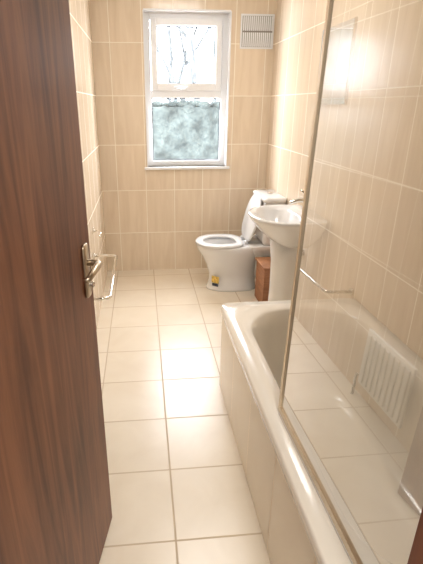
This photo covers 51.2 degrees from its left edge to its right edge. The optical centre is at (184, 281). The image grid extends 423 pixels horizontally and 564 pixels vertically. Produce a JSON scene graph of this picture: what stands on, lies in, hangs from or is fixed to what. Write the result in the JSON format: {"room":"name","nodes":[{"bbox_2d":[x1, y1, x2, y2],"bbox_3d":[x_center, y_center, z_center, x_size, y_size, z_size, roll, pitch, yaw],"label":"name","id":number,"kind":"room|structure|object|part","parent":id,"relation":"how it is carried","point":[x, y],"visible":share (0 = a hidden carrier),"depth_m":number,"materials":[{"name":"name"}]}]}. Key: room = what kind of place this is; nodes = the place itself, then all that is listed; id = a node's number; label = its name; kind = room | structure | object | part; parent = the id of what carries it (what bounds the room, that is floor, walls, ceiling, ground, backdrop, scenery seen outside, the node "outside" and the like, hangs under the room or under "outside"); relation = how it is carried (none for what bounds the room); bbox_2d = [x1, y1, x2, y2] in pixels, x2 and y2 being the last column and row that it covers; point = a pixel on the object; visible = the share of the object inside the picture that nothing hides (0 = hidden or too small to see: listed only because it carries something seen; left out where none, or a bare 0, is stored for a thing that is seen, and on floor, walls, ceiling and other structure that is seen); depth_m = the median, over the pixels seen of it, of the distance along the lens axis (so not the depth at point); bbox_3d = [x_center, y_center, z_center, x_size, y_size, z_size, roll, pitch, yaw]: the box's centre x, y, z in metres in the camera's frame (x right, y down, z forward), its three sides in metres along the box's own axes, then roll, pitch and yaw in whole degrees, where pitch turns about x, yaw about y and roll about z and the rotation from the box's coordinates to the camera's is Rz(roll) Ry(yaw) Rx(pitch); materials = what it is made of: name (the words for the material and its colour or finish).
{"room":"bathroom","nodes":[
{"label":"bathroom","id":0,"kind":"room"},
{"bbox_2d":[69,0,107,329],"bbox_3d":[-0.612,-0.577,2.104,0.100,2.400,3.730,-2,22,-5],"label":"wall","id":1,"kind":"structure","parent":0,"point":[80,21],"depth_m":3.05,"materials":[{"name":"tile"}]},
{"bbox_2d":[91,228,101,237],"bbox_3d":[-0.594,-0.330,2.937,0.066,0.044,0.142,-2,22,-5],"label":"toilet roll holder","id":2,"kind":"object","parent":1,"relation":"attached to","point":[92,229],"visible":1,"depth_m":2.96,"materials":[{"name":"silver metal"}]},
{"bbox_2d":[92,253,117,299],"bbox_3d":[-0.507,-0.045,2.658,0.169,0.044,0.764,-2,22,-5],"label":"towel rail","id":3,"kind":"object","parent":1,"relation":"attached to","point":[93,254],"visible":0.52,"depth_m":2.64,"materials":[{"name":"silver metal"}]},
{"bbox_2d":[97,268,269,563],"bbox_3d":[0.162,0.556,2.638,1.655,0.100,3.730,-2,22,-5],"label":"floor","id":4,"kind":"structure","parent":0,"point":[180,493],"depth_m":2.13,"materials":[{"name":"tile"}]},
{"bbox_2d":[195,189,286,291],"bbox_3d":[0.427,-0.336,3.644,0.682,0.803,0.396,-2,22,-5],"label":"toilet","id":5,"kind":"object","parent":4,"relation":"on","point":[231,263],"visible":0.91,"depth_m":3.60,"materials":[{"name":"white ceramic"}]},
{"bbox_3d":[0.279,-0.338,3.628,0.385,0.020,0.374,-2,22,-5],"label":"seat","id":6,"kind":"part","parent":5,"relation":"part of","materials":[{"name":"plastic"}]},
{"bbox_3d":[0.541,-0.535,3.575,0.109,0.380,0.374,-2,22,-5],"label":"seat lid","id":7,"kind":"part","parent":5,"relation":"part of","materials":[{"name":"plastic"}]},
{"bbox_3d":[0.674,-0.690,3.527,0.185,0.037,0.396,-2,22,-5],"label":"cistern lid","id":8,"kind":"part","parent":5,"relation":"part of","materials":[{"name":"white ceramic"}]},
{"bbox_2d":[255,257,270,301],"bbox_3d":[0.685,-0.001,3.448,0.228,0.328,0.260,-2,22,-5],"label":"box","id":9,"kind":"object","parent":4,"relation":"on","point":[262,281],"visible":0.47,"depth_m":3.38,"materials":[{"name":"brown wood"}]},
{"bbox_2d":[248,190,303,300],"bbox_3d":[0.623,-0.127,2.914,0.430,0.961,0.550,-2,22,-5],"label":"basin","id":10,"kind":"object","parent":4,"relation":"on","point":[280,223],"visible":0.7,"depth_m":2.85,"materials":[{"name":"white ceramic"}]},
{"bbox_3d":[0.623,-0.336,2.830,0.430,0.212,0.550,-2,22,-5],"label":"bowl","id":11,"kind":"part","parent":10,"relation":"part of","materials":[{"name":"white ceramic"}]},
{"bbox_2d":[288,190,303,204],"bbox_3d":[0.723,-0.502,2.774,0.146,0.161,0.048,-2,22,-5],"label":"tap","id":12,"kind":"object","parent":10,"relation":"on","point":[300,200],"depth_m":2.76,"materials":[{"name":"silver metal"}]},
{"bbox_2d":[220,299,422,563],"bbox_3d":[0.613,0.619,1.676,0.725,0.500,1.584,-2,22,-5],"label":"bathtub","id":13,"kind":"object","parent":4,"relation":"on","point":[296,527],"visible":0.73,"depth_m":1.71,"materials":[{"name":"ceramic"}]},
{"bbox_3d":[0.276,0.652,1.647,0.018,0.460,1.570,-2,22,-5],"label":"panel","id":14,"kind":"part","parent":13,"relation":"part of","materials":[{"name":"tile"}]},
{"bbox_2d":[278,0,402,563],"bbox_3d":[0.370,-0.097,0.884,0.042,1.419,0.700,-3,22,-6],"label":"screen","id":15,"kind":"object","parent":13,"relation":"on","point":[321,407],"visible":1,"depth_m":1.03,"materials":[{"name":"clear glass"}]},
{"bbox_3d":[0.331,-0.231,1.197,0.040,1.405,0.014,-2,22,-5],"label":"post","id":16,"kind":"part","parent":15,"relation":"part of","materials":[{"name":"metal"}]},
{"bbox_3d":[0.356,0.544,1.140,0.012,0.018,0.700,-3,22,-6],"label":"rail","id":17,"kind":"part","parent":15,"relation":"part of","materials":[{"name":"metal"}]},
{"bbox_2d":[89,0,277,270],"bbox_3d":[-0.007,-1.269,3.825,1.455,2.400,0.150,-2,22,-5],"label":"wall","id":18,"kind":"structure","parent":0,"point":[154,219],"depth_m":3.81,"materials":[{"name":"tile"}]},
{"bbox_2d":[152,26,219,160],"bbox_3d":[0.009,-1.567,3.723,0.584,1.040,0.004,-2,22,-5],"label":"gasket","id":19,"kind":"object","parent":18,"relation":"attached to","point":[156,26],"visible":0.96,"depth_m":3.71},
{"bbox_2d":[144,12,228,165],"bbox_3d":[0.010,-1.593,3.721,0.685,1.180,0.065,-2,22,-5],"label":"frame","id":20,"kind":"object","parent":18,"relation":"attached to","point":[150,94],"visible":0.88,"depth_m":3.69,"materials":[{"name":"white plastic"}]},
{"bbox_2d":[150,18,222,90],"bbox_3d":[0.009,-1.850,3.602,0.576,0.525,0.073,-2,22,-5],"label":"window","id":21,"kind":"structure","parent":18,"relation":"in","point":[154,22],"depth_m":3.56,"materials":[{"name":"white plastic"}]},
{"bbox_2d":[142,8,231,166],"bbox_3d":[0.017,-1.572,3.656,0.697,1.188,0.071,-2,22,-5],"label":"lining","id":22,"kind":"object","parent":18,"relation":"attached to","point":[143,9],"visible":1,"depth_m":3.53,"materials":[{"name":"white plastic"}]},
{"bbox_2d":[145,165,229,169],"bbox_3d":[0.017,-1.008,3.876,0.745,0.022,0.085,-2,22,-5],"label":"sill","id":23,"kind":"structure","parent":18,"relation":"attached to","point":[205,166],"depth_m":3.85,"materials":[{"name":"white plastic"}]},
{"bbox_2d":[240,14,274,48],"bbox_3d":[0.575,-1.993,3.502,0.270,0.245,0.018,-2,22,-5],"label":"air vent","id":24,"kind":"object","parent":18,"relation":"in","point":[257,30],"visible":1,"depth_m":3.50,"materials":[{"name":"white plastic"}]},
{"bbox_2d":[265,0,422,359],"bbox_3d":[0.936,-0.631,2.240,0.100,2.400,3.730,-2,22,-5],"label":"wall","id":25,"kind":"structure","parent":0,"point":[387,230],"depth_m":2.05,"materials":[{"name":"tile"}]},
{"bbox_3d":[0.335,0.070,0.496,1.452,2.400,0.100,-2,22,-5],"label":"wall","id":26,"kind":"structure","parent":0,"visible":0},
{"bbox_2d":[0,0,111,563],"bbox_3d":[-0.329,0.114,0.923,0.035,1.980,0.795,2,22,5],"label":"leaf","id":27,"kind":"object","parent":26,"relation":"attached to","point":[55,498],"visible":0.92,"depth_m":0.95,"materials":[{"name":"brown wood"}]},
{"bbox_2d":[81,243,94,297],"bbox_3d":[-0.268,-0.031,1.229,0.022,0.156,0.042,2,22,5],"label":"plate","id":28,"kind":"object","parent":27,"relation":"attached to","point":[84,248],"depth_m":1.21,"materials":[{"name":"silver metal"}]},
{"bbox_3d":[-0.267,0.006,1.244,0.020,0.016,0.016,2,22,5],"label":"lock turn knob","id":29,"kind":"part","parent":28,"relation":"part of","materials":[{"name":"silver metal"}]},
{"bbox_2d":[83,259,101,282],"bbox_3d":[-0.250,-0.032,1.175,0.051,0.028,0.127,-2,22,-5],"label":"lever","id":30,"kind":"object","parent":28,"relation":"attached to","point":[96,264],"visible":0.99,"depth_m":1.16,"materials":[{"name":"silver metal"}]},
{"bbox_2d":[407,508,422,563],"bbox_3d":[0.029,0.232,0.521,0.841,2.080,0.145,-2,22,-5],"label":"door frame","id":31,"kind":"structure","parent":26,"relation":"attached to","point":[416,554],"depth_m":0.69,"materials":[{"name":"brown wood"}]},
{"label":"outside","id":32,"kind":"structure","parent":0,"visible":0},
{"bbox_2d":[157,27,217,103],"bbox_3d":[-0.520,-5.459,8.979,10.113,12.348,5.018,-2,22,-5],"label":"bare tree","id":33,"kind":"object","parent":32,"point":[190,50],"visible":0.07,"depth_m":9.36,"materials":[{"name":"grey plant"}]},
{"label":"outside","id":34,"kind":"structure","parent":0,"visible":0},
{"bbox_2d":[152,100,218,159],"bbox_3d":[-0.303,-1.872,8.392,9.000,6.111,0.650,-2,22,-5],"label":"hedge","id":35,"kind":"object","parent":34,"point":[182,129],"visible":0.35,"depth_m":7.79,"materials":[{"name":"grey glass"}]}
]}

